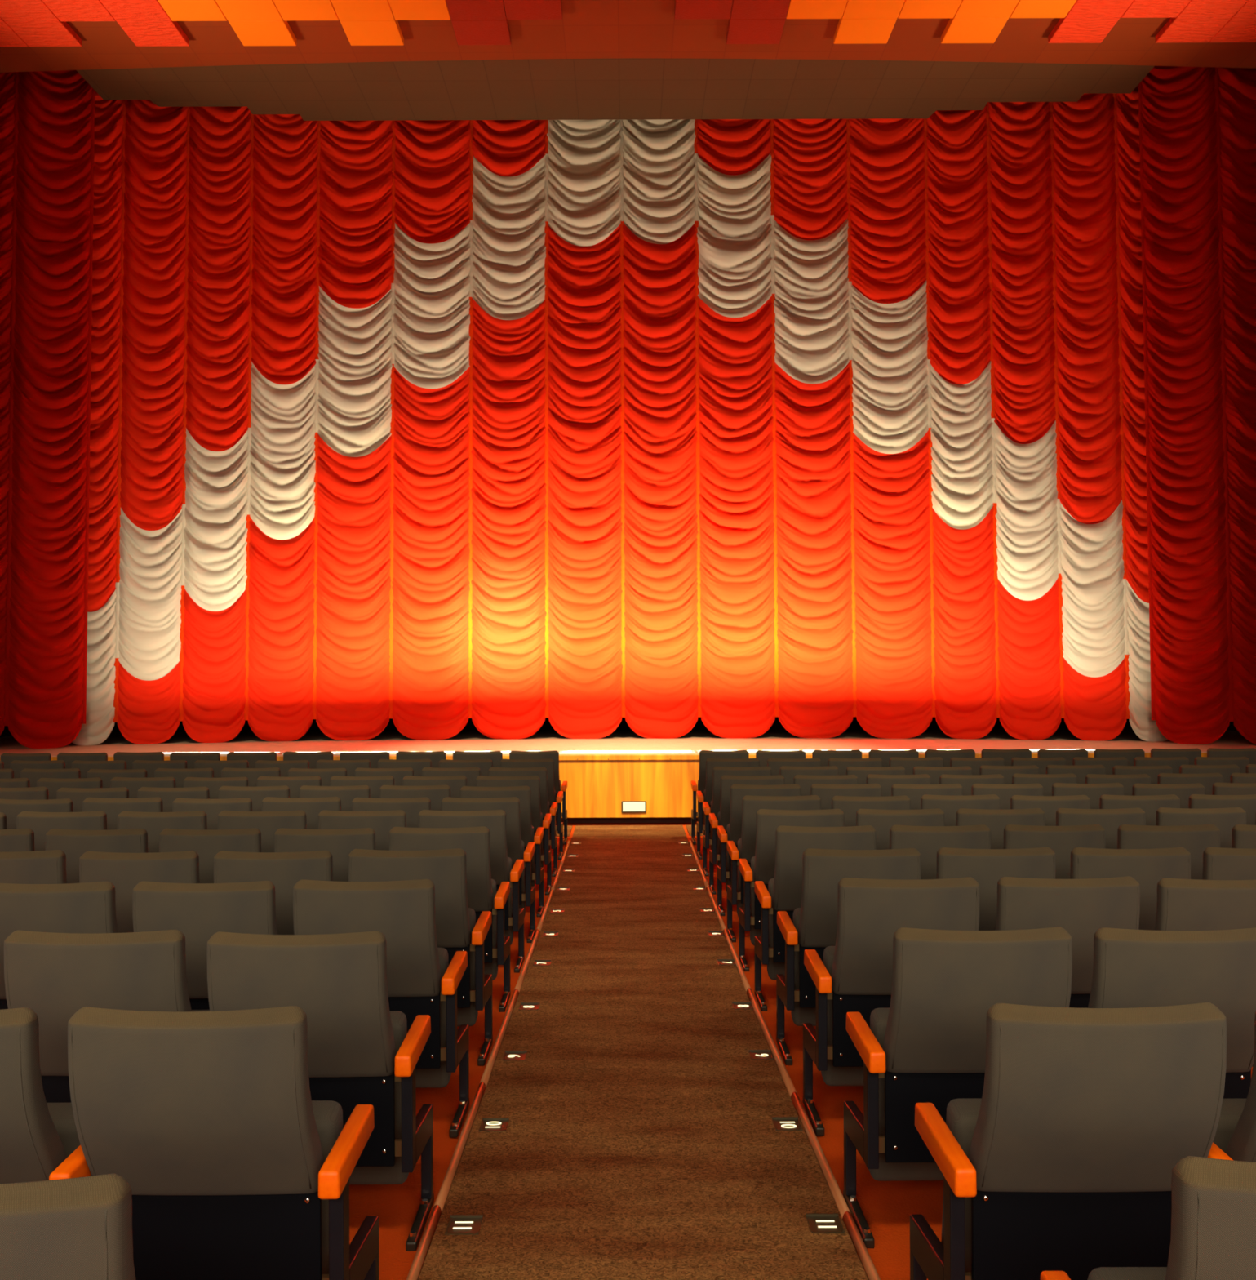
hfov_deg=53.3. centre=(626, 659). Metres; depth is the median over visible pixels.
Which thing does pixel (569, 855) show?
light
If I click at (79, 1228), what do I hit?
seat
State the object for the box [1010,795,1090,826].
seat
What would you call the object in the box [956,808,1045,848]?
seat
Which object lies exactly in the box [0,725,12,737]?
wall
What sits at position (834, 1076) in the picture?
seat cushion
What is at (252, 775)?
seat
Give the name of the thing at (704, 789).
seat cushion
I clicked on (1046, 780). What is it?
seat
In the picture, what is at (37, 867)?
seat
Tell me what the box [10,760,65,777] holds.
seat
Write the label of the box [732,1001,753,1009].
light
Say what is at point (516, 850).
seat
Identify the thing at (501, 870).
seat
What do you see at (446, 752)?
trough
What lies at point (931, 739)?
floor
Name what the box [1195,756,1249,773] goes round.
seat
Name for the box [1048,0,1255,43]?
ceiling panel
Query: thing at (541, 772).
seat
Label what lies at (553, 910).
light
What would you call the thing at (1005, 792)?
seat
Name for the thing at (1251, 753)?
seat
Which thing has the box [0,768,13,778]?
seat
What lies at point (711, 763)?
seat
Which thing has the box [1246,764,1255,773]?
seat
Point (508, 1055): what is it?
light
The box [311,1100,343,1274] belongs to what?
seat cushion
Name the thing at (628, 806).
wall plate
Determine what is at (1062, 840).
seat
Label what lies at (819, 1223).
light
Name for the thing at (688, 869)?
light
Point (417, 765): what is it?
seat
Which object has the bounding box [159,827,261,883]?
seat
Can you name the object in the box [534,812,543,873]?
seat cushion
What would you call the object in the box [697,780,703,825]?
seat cushion
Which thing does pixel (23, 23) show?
ceiling panel
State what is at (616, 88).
soffit
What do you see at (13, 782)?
seat
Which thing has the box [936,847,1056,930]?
seat
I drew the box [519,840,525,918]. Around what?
seat cushion
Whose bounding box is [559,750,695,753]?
trough
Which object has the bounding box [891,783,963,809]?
seat
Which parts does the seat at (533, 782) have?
backrest, post, armrest, leg, rail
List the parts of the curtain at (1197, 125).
drape panel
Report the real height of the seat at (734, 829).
0.974 m
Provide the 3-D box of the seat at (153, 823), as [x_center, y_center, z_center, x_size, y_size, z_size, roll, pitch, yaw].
[-2.617,1.352,7.363,0.571,0.974,0.549,0,0,0]
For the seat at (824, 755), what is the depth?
12.61 m
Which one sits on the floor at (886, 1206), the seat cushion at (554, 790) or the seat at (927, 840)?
the seat at (927, 840)
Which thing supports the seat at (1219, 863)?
on the floor at (886, 1206)
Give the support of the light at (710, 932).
attached to the carpet at (641, 1140)
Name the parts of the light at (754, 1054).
number plate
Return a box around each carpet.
[417,825,868,1279]
[556,825,703,836]
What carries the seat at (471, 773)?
on the floor at (886, 1206)
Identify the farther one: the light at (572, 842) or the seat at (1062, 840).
the light at (572, 842)
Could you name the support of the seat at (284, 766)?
on the floor at (886, 1206)
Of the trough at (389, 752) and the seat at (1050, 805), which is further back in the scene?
the trough at (389, 752)
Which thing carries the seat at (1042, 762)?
on the floor at (886, 1206)
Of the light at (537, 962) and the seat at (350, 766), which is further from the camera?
the seat at (350, 766)
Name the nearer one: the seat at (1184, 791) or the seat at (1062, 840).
the seat at (1062, 840)
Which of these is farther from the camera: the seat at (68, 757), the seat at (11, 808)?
the seat at (68, 757)
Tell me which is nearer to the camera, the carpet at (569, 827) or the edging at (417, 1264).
the edging at (417, 1264)
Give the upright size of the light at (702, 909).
0.009 m
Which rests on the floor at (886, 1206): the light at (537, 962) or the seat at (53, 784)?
the seat at (53, 784)
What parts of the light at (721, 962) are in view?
number plate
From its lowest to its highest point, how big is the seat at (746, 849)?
0.974 m
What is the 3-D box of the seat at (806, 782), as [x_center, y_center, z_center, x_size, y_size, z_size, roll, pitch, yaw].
[1.533,1.388,10.008,0.571,0.974,0.549,0,0,0]
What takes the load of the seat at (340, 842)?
on the floor at (886, 1206)
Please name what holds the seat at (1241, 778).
on the floor at (886, 1206)
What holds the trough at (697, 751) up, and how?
attached to the apron
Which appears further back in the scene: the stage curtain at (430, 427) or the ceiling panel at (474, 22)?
the stage curtain at (430, 427)
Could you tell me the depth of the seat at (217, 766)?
11.65 m
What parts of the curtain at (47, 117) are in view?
drape panel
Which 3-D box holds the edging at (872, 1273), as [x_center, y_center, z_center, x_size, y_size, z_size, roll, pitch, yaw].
[0.678,1.756,6.975,0.057,0.278,11.946,0,0,0]
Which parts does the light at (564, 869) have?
number plate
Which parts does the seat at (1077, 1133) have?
leg, rail, armrest, post, panel, backrest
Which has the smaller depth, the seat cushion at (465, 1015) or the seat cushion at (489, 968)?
the seat cushion at (465, 1015)
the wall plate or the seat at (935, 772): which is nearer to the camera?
the seat at (935, 772)
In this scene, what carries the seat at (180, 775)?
on the floor at (886, 1206)
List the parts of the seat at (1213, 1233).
armrest, backrest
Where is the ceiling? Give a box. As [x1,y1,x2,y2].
[0,0,1255,72]
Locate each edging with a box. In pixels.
[406,840,570,1279]
[688,840,880,1279]
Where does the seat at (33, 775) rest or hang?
on the floor at (886, 1206)
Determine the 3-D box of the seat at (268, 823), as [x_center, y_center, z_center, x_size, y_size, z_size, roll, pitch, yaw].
[-2.044,1.349,7.362,0.571,0.974,0.549,0,0,0]
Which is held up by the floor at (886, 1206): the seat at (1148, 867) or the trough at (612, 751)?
the seat at (1148, 867)
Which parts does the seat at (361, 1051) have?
backrest, panel, post, armrest, rail, leg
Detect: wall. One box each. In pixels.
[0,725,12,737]
[111,716,1132,732]
[1226,721,1238,731]
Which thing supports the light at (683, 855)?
attached to the carpet at (641, 1140)
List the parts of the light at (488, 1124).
number plate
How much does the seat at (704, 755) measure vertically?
0.974 m
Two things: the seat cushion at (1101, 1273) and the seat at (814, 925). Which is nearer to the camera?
the seat cushion at (1101, 1273)
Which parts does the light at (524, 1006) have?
number plate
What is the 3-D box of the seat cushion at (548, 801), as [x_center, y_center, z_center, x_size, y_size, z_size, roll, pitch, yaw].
[-0.925,1.512,11.056,0.500,0.536,0.120,0,9,0]
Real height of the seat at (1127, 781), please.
0.974 m
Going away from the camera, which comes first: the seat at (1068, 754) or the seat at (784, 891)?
the seat at (784, 891)
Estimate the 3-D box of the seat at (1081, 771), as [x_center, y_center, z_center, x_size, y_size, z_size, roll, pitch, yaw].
[3.821,1.387,10.926,0.571,0.974,0.549,0,0,0]
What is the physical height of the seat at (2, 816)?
0.974 m
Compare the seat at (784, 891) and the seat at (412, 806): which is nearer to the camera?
the seat at (784, 891)
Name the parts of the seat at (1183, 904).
backrest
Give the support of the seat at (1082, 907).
on the floor at (886, 1206)
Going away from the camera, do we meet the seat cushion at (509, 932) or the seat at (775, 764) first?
the seat cushion at (509, 932)
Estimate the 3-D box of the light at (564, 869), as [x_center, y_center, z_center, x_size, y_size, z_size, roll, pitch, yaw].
[-0.508,1.868,11.090,0.100,0.009,0.124,0,-1,0]
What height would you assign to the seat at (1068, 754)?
0.974 m
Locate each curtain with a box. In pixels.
[0,70,94,748]
[71,84,1168,745]
[1138,66,1255,744]
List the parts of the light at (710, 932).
number plate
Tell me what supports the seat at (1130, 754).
on the floor at (886, 1206)
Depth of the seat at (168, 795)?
8.83 m
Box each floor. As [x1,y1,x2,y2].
[0,728,1255,754]
[349,822,1253,1279]
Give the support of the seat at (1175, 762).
on the floor at (886, 1206)
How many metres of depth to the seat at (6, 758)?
12.62 m
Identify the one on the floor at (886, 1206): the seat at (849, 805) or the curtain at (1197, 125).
the seat at (849, 805)
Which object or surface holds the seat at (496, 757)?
on the floor at (886, 1206)
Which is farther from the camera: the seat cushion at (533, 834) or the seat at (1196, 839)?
the seat cushion at (533, 834)
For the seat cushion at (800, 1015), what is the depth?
5.66 m
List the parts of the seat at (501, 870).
backrest, panel, post, armrest, rail, leg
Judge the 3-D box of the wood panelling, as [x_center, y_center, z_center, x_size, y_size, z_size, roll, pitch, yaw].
[0.005,1.511,14.516,18.000,0.838,0.368,0,0,0]
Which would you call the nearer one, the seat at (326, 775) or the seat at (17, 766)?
the seat at (326, 775)
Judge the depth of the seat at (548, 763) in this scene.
11.68 m
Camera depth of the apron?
14.40 m
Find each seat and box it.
[0,752,51,768]
[0,760,4,768]
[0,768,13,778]
[0,777,29,787]
[0,786,48,799]
[0,798,73,829]
[0,812,6,829]
[0,828,35,852]
[0,849,66,884]
[0,881,118,1009]
[0,1007,91,1183]
[0,1173,136,1279]
[4,929,209,1102]
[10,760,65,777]
[17,810,106,851]
[20,768,80,786]
[36,777,102,799]
[45,828,147,883]
[56,786,128,812]
[57,752,107,768]
[67,1005,378,1279]
[71,760,126,777]
[79,850,199,933]
[82,797,163,830]
[87,768,146,787]
[110,777,175,798]
[113,751,164,769]
[117,810,207,853]
[132,760,186,777]
[132,880,277,1009]
[137,786,209,812]
[154,768,213,787]
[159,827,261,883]
[169,752,220,768]
[172,797,252,830]
[183,777,248,799]
[194,760,248,777]
[206,930,434,1251]
[213,850,333,934]
[217,810,306,852]
[218,785,289,811]
[221,767,280,786]
[226,751,276,768]
[255,760,309,777]
[257,775,321,797]
[262,796,341,829]
[274,827,375,881]
[283,751,333,768]
[288,768,346,786]
[293,879,469,1137]
[299,785,370,811]
[316,759,370,776]
[318,809,406,850]
[329,775,394,798]
[339,751,389,768]
[348,848,493,1066]
[351,797,431,827]
[355,767,413,786]
[377,759,431,776]
[379,785,450,810]
[389,826,511,1012]
[395,751,446,768]
[402,775,466,797]
[417,809,524,973]
[422,767,480,786]
[439,759,493,776]
[441,796,535,942]
[453,751,502,767]
[460,786,543,916]
[475,775,551,895]
[488,767,557,876]
[500,758,563,859]
[509,750,567,844]
[691,750,749,844]
[696,758,759,859]
[702,766,771,875]
[709,774,785,894]
[716,783,801,915]
[726,795,821,942]
[738,808,844,971]
[754,825,876,1011]
[755,750,805,766]
[767,758,821,775]
[776,848,920,1065]
[779,765,838,784]
[793,774,857,795]
[803,876,979,1135]
[810,783,881,809]
[812,749,862,766]
[828,757,882,775]
[831,795,911,826]
[843,926,1072,1248]
[846,766,905,784]
[856,808,944,849]
[866,773,931,796]
[868,749,919,767]
[889,756,943,774]
[889,824,991,879]
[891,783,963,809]
[910,1002,1226,1279]
[913,765,972,784]
[920,794,999,826]
[925,749,975,766]
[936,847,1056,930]
[939,773,1004,795]
[950,757,1004,774]
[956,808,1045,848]
[972,783,1043,809]
[979,764,1039,784]
[981,748,1031,765]
[995,875,1140,1007]
[1004,824,1105,879]
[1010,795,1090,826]
[1011,756,1066,773]
[1012,773,1077,795]
[1037,749,1088,765]
[1040,1155,1255,1279]
[1046,764,1106,783]
[1052,782,1124,808]
[1056,807,1146,848]
[1070,847,1191,930]
[1073,756,1128,774]
[1076,927,1255,1098]
[1085,773,1151,795]
[1094,748,1145,765]
[1099,794,1180,826]
[1112,764,1173,784]
[1117,824,1220,879]
[1132,782,1204,808]
[1133,756,1189,773]
[1151,748,1201,764]
[1154,877,1255,1066]
[1155,807,1246,848]
[1158,773,1223,795]
[1179,764,1239,782]
[1189,794,1255,825]
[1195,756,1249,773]
[1202,847,1255,879]
[1207,747,1255,764]
[1208,1011,1255,1162]
[1213,782,1255,795]
[1231,773,1255,783]
[1231,824,1255,848]
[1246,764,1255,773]
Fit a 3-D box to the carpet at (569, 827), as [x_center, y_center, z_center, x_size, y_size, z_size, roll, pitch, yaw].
[0.007,1.904,13.925,17.800,0.010,0.850,0,0,0]
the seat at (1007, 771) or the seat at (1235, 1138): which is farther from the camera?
the seat at (1007, 771)
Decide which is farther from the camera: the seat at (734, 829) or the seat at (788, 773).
the seat at (788, 773)
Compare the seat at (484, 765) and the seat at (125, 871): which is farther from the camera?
the seat at (484, 765)
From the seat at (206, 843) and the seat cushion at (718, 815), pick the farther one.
the seat cushion at (718, 815)
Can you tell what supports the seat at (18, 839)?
on the floor at (886, 1206)
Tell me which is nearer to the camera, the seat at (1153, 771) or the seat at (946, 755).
the seat at (1153, 771)
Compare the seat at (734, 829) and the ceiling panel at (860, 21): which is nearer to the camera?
the seat at (734, 829)
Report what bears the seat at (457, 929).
on the floor at (886, 1206)
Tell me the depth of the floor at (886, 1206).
4.33 m
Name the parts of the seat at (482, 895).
backrest, panel, post, armrest, rail, leg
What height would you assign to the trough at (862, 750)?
0.175 m
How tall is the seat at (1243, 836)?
0.974 m
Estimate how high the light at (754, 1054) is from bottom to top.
0.009 m
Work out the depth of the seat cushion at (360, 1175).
3.86 m
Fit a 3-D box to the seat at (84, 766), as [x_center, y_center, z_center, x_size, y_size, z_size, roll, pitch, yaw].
[-4.894,1.427,11.903,0.571,0.974,0.549,0,0,0]
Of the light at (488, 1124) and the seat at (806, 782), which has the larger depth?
the seat at (806, 782)
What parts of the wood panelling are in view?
rail, veneer panel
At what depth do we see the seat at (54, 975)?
3.50 m
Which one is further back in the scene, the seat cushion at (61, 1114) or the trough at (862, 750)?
the trough at (862, 750)
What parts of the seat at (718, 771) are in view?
rail, leg, armrest, post, backrest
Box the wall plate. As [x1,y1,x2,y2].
[622,800,646,813]
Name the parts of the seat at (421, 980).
backrest, panel, post, armrest, rail, leg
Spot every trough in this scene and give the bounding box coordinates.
[162,751,284,755]
[282,751,419,755]
[423,751,511,754]
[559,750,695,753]
[696,750,813,753]
[846,749,959,752]
[1030,748,1095,751]
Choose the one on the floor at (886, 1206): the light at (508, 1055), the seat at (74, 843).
the seat at (74, 843)
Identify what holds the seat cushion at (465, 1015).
on the seat at (457, 929)
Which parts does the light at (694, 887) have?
number plate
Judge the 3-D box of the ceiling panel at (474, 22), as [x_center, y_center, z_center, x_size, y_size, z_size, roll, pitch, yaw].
[-1.335,-7.202,13.348,1.246,0.084,2.441,0,0,0]
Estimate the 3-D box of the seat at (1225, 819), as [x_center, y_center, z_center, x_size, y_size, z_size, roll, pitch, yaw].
[3.252,1.331,7.353,0.571,0.974,0.549,0,0,0]
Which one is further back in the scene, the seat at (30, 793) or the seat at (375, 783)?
the seat at (375, 783)
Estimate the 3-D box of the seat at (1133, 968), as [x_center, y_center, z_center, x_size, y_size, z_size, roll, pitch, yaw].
[1.550,1.248,3.757,0.571,0.974,0.549,0,0,0]
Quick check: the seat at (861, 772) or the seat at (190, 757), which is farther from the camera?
the seat at (190, 757)
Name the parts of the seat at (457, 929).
backrest, panel, post, armrest, rail, leg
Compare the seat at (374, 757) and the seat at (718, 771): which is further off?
the seat at (374, 757)
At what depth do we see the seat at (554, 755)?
12.65 m
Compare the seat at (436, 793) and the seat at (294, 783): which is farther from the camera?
the seat at (294, 783)
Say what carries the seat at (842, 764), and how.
on the floor at (886, 1206)
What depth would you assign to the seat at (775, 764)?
11.64 m
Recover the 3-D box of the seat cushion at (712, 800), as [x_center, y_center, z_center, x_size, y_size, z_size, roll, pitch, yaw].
[0.998,1.505,11.052,0.500,0.536,0.120,0,9,0]
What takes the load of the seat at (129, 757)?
on the floor at (886, 1206)
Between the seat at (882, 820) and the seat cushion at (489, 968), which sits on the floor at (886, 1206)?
the seat at (882, 820)
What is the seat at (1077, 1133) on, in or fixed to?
on the floor at (886, 1206)
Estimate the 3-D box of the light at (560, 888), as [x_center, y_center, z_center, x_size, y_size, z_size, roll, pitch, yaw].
[-0.506,1.855,10.130,0.100,0.009,0.124,0,-1,0]
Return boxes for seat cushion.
[46,1102,80,1157]
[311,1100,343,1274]
[349,1011,408,1184]
[415,947,451,1088]
[457,907,478,1026]
[484,879,497,980]
[504,857,513,945]
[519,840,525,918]
[524,826,534,893]
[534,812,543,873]
[543,800,550,854]
[550,790,556,839]
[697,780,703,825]
[703,789,710,839]
[710,800,717,854]
[717,811,726,871]
[726,823,731,893]
[737,838,743,916]
[750,856,760,945]
[767,878,785,979]
[791,907,816,1026]
[821,946,863,1085]
[869,1008,943,1181]
[941,1097,982,1272]
[1087,1266,1167,1279]
[1213,1097,1247,1152]
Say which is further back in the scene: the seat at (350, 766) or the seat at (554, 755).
the seat at (554, 755)
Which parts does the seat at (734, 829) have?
rail, leg, armrest, post, panel, backrest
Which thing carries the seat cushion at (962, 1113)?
on the seat at (1077, 1133)
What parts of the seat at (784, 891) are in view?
rail, leg, armrest, post, panel, backrest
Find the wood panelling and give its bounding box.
[0,752,1207,822]
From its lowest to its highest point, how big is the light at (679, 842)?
0.009 m
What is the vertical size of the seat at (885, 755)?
0.974 m
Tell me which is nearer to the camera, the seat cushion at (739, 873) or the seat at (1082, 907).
the seat at (1082, 907)
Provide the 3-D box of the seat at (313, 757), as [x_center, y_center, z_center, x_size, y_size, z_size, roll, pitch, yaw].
[-3.184,1.417,12.874,0.571,0.974,0.549,0,0,0]
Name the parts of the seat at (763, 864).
rail, leg, armrest, post, panel, backrest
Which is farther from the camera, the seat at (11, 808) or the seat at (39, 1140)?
the seat at (11, 808)
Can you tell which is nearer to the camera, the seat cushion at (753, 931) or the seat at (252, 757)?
the seat cushion at (753, 931)
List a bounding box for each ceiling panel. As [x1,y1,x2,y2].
[0,0,189,46]
[157,0,450,45]
[445,0,562,44]
[674,0,790,44]
[786,0,1076,44]
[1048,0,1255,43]
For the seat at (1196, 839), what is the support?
on the floor at (886, 1206)
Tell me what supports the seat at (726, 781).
on the floor at (886, 1206)
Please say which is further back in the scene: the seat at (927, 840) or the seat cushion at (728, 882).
the seat cushion at (728, 882)
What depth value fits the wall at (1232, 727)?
18.57 m
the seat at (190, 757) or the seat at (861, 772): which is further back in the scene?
the seat at (190, 757)
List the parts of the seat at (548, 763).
backrest, post, armrest, leg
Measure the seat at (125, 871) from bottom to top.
0.974 m
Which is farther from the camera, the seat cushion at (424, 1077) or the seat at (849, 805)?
the seat at (849, 805)
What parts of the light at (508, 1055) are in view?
number plate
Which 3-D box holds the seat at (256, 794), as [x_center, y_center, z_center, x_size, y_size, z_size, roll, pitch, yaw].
[-2.608,1.383,9.100,0.571,0.974,0.549,0,0,0]
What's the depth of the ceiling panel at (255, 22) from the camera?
13.87 m
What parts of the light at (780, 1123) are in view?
number plate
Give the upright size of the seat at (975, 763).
0.974 m
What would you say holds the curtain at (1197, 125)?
hanging from the ceiling
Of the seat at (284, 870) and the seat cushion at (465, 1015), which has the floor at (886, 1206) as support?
the seat at (284, 870)
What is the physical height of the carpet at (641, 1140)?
0.322 m
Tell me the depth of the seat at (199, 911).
4.42 m
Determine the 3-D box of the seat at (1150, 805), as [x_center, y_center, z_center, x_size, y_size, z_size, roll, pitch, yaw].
[3.248,1.349,8.197,0.571,0.974,0.549,0,0,0]
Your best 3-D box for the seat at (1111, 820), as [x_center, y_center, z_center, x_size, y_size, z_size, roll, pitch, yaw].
[2.680,1.334,7.357,0.571,0.974,0.549,0,0,0]
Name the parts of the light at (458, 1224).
number plate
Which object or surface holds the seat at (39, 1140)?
on the floor at (886, 1206)
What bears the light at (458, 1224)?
attached to the carpet at (641, 1140)
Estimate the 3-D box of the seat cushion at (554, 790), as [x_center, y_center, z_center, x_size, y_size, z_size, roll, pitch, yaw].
[-0.925,1.518,12.035,0.500,0.536,0.120,0,9,0]
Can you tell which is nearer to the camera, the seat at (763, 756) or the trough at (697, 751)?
the seat at (763, 756)
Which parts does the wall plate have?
plate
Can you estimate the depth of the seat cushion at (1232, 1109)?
2.91 m
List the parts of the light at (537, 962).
number plate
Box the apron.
[0,750,1207,756]
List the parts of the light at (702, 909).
number plate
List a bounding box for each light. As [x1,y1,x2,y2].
[444,1214,483,1235]
[479,1117,509,1131]
[502,1050,527,1060]
[519,1002,540,1009]
[533,960,551,965]
[542,931,558,936]
[550,908,564,912]
[556,886,570,890]
[563,868,574,871]
[567,853,578,857]
[571,841,581,844]
[678,841,688,844]
[682,853,693,856]
[687,868,698,871]
[693,886,706,889]
[700,907,715,912]
[707,930,724,935]
[717,959,735,964]
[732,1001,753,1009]
[748,1049,773,1059]
[772,1116,803,1130]
[805,1213,844,1233]
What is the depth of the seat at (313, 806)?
7.94 m
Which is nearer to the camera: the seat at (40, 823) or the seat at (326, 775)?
the seat at (40, 823)
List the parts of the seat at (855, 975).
leg, rail, armrest, post, panel, backrest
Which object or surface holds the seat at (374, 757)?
on the floor at (886, 1206)
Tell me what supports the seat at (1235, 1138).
on the floor at (886, 1206)
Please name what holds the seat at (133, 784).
on the floor at (886, 1206)
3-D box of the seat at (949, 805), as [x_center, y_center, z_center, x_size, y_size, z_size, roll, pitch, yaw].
[2.105,1.349,8.203,0.571,0.974,0.549,0,0,0]
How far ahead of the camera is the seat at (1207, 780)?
9.75 m
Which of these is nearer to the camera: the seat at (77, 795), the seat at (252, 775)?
the seat at (77, 795)
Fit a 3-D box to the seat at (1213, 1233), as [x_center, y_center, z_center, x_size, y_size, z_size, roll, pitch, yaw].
[0.995,1.192,1.978,0.571,0.974,0.549,0,0,0]
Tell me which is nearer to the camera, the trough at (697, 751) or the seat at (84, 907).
the seat at (84, 907)
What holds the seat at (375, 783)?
on the floor at (886, 1206)
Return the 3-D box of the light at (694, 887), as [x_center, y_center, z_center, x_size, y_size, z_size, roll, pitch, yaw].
[0.595,1.851,10.130,0.100,0.009,0.124,0,-1,0]
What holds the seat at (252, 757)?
on the floor at (886, 1206)
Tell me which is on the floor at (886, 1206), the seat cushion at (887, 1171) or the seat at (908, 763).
the seat at (908, 763)
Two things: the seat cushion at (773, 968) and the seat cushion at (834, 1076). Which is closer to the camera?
the seat cushion at (834, 1076)
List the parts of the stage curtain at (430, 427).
drape panel, drape panel, drape panel, drape panel, drape panel, drape panel, drape panel, drape panel, drape panel, drape panel, drape panel, drape panel, drape panel, drape panel, drape panel, drape panel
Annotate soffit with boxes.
[76,57,1154,120]
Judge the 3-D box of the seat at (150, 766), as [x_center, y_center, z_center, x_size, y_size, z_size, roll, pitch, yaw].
[-4.322,1.423,11.895,0.571,0.974,0.549,0,0,0]
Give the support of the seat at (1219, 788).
on the floor at (886, 1206)
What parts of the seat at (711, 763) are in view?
leg, armrest, post, backrest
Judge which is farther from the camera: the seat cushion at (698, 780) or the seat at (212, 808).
the seat cushion at (698, 780)
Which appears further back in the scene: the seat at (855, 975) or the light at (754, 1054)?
the light at (754, 1054)
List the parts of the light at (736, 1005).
number plate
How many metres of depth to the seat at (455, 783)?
9.75 m
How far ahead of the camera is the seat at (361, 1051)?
3.54 m
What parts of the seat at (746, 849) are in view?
rail, leg, armrest, post, panel, backrest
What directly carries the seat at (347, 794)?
on the floor at (886, 1206)
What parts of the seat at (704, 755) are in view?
leg, armrest, post, backrest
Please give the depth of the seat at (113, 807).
7.94 m
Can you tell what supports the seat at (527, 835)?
on the floor at (886, 1206)
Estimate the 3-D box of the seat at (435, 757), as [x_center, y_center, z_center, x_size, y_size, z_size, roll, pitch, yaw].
[-2.040,1.412,12.869,0.571,0.974,0.549,0,0,0]
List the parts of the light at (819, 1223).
number plate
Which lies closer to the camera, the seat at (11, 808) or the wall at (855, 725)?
the seat at (11, 808)
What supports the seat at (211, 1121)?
on the floor at (886, 1206)
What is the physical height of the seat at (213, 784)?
0.974 m
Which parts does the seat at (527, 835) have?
backrest, panel, post, armrest, leg, rail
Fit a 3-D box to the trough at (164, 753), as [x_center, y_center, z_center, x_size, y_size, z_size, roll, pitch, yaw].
[-4.796,1.173,14.580,1.550,0.175,0.290,0,0,0]
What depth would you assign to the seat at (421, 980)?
4.45 m
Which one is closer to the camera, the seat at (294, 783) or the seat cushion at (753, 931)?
the seat cushion at (753, 931)
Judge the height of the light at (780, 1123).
0.009 m
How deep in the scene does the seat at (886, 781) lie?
9.75 m
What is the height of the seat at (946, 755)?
0.974 m
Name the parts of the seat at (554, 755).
backrest, panel, post, armrest, leg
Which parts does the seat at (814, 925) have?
leg, rail, armrest, post, panel, backrest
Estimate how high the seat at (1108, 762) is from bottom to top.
0.974 m
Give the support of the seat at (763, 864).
on the floor at (886, 1206)
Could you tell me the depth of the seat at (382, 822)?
7.10 m
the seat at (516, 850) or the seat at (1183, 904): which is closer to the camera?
the seat at (1183, 904)
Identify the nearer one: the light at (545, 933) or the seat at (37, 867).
the seat at (37, 867)
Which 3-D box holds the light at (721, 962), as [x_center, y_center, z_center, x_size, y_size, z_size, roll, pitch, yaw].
[0.600,1.806,7.470,0.100,0.009,0.124,0,-1,0]
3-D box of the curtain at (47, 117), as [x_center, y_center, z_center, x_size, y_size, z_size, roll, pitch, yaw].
[-7.609,-3.352,15.595,1.831,8.924,0.410,0,0,-15]
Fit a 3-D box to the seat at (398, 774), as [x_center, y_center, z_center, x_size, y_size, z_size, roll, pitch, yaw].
[-2.035,1.411,10.916,0.571,0.974,0.549,0,0,0]
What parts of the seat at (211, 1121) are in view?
backrest, panel, post, armrest, rail, leg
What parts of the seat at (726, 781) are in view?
rail, leg, armrest, post, panel, backrest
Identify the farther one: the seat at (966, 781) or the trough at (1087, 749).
the trough at (1087, 749)
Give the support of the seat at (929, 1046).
on the floor at (886, 1206)
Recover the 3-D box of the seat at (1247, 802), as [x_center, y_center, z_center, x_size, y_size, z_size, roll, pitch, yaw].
[3.819,1.346,8.199,0.571,0.974,0.549,0,0,0]
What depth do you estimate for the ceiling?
14.78 m
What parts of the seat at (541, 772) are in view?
backrest, panel, post, armrest, leg, rail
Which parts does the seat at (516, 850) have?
backrest, panel, post, armrest, leg, rail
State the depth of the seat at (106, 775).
10.66 m
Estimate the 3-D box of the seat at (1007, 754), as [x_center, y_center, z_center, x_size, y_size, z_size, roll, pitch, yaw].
[3.821,1.390,12.877,0.571,0.974,0.549,0,0,0]
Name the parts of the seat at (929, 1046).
leg, rail, armrest, post, panel, backrest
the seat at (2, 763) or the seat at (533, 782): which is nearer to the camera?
the seat at (533, 782)
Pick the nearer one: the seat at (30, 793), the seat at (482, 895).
the seat at (482, 895)
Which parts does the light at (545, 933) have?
number plate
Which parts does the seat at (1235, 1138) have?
armrest, backrest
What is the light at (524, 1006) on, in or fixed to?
attached to the carpet at (641, 1140)
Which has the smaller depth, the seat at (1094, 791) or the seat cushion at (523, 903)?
the seat cushion at (523, 903)
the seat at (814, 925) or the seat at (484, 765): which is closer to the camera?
the seat at (814, 925)
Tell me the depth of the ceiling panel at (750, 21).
13.90 m
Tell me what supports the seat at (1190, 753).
on the floor at (886, 1206)
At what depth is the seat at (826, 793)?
8.84 m

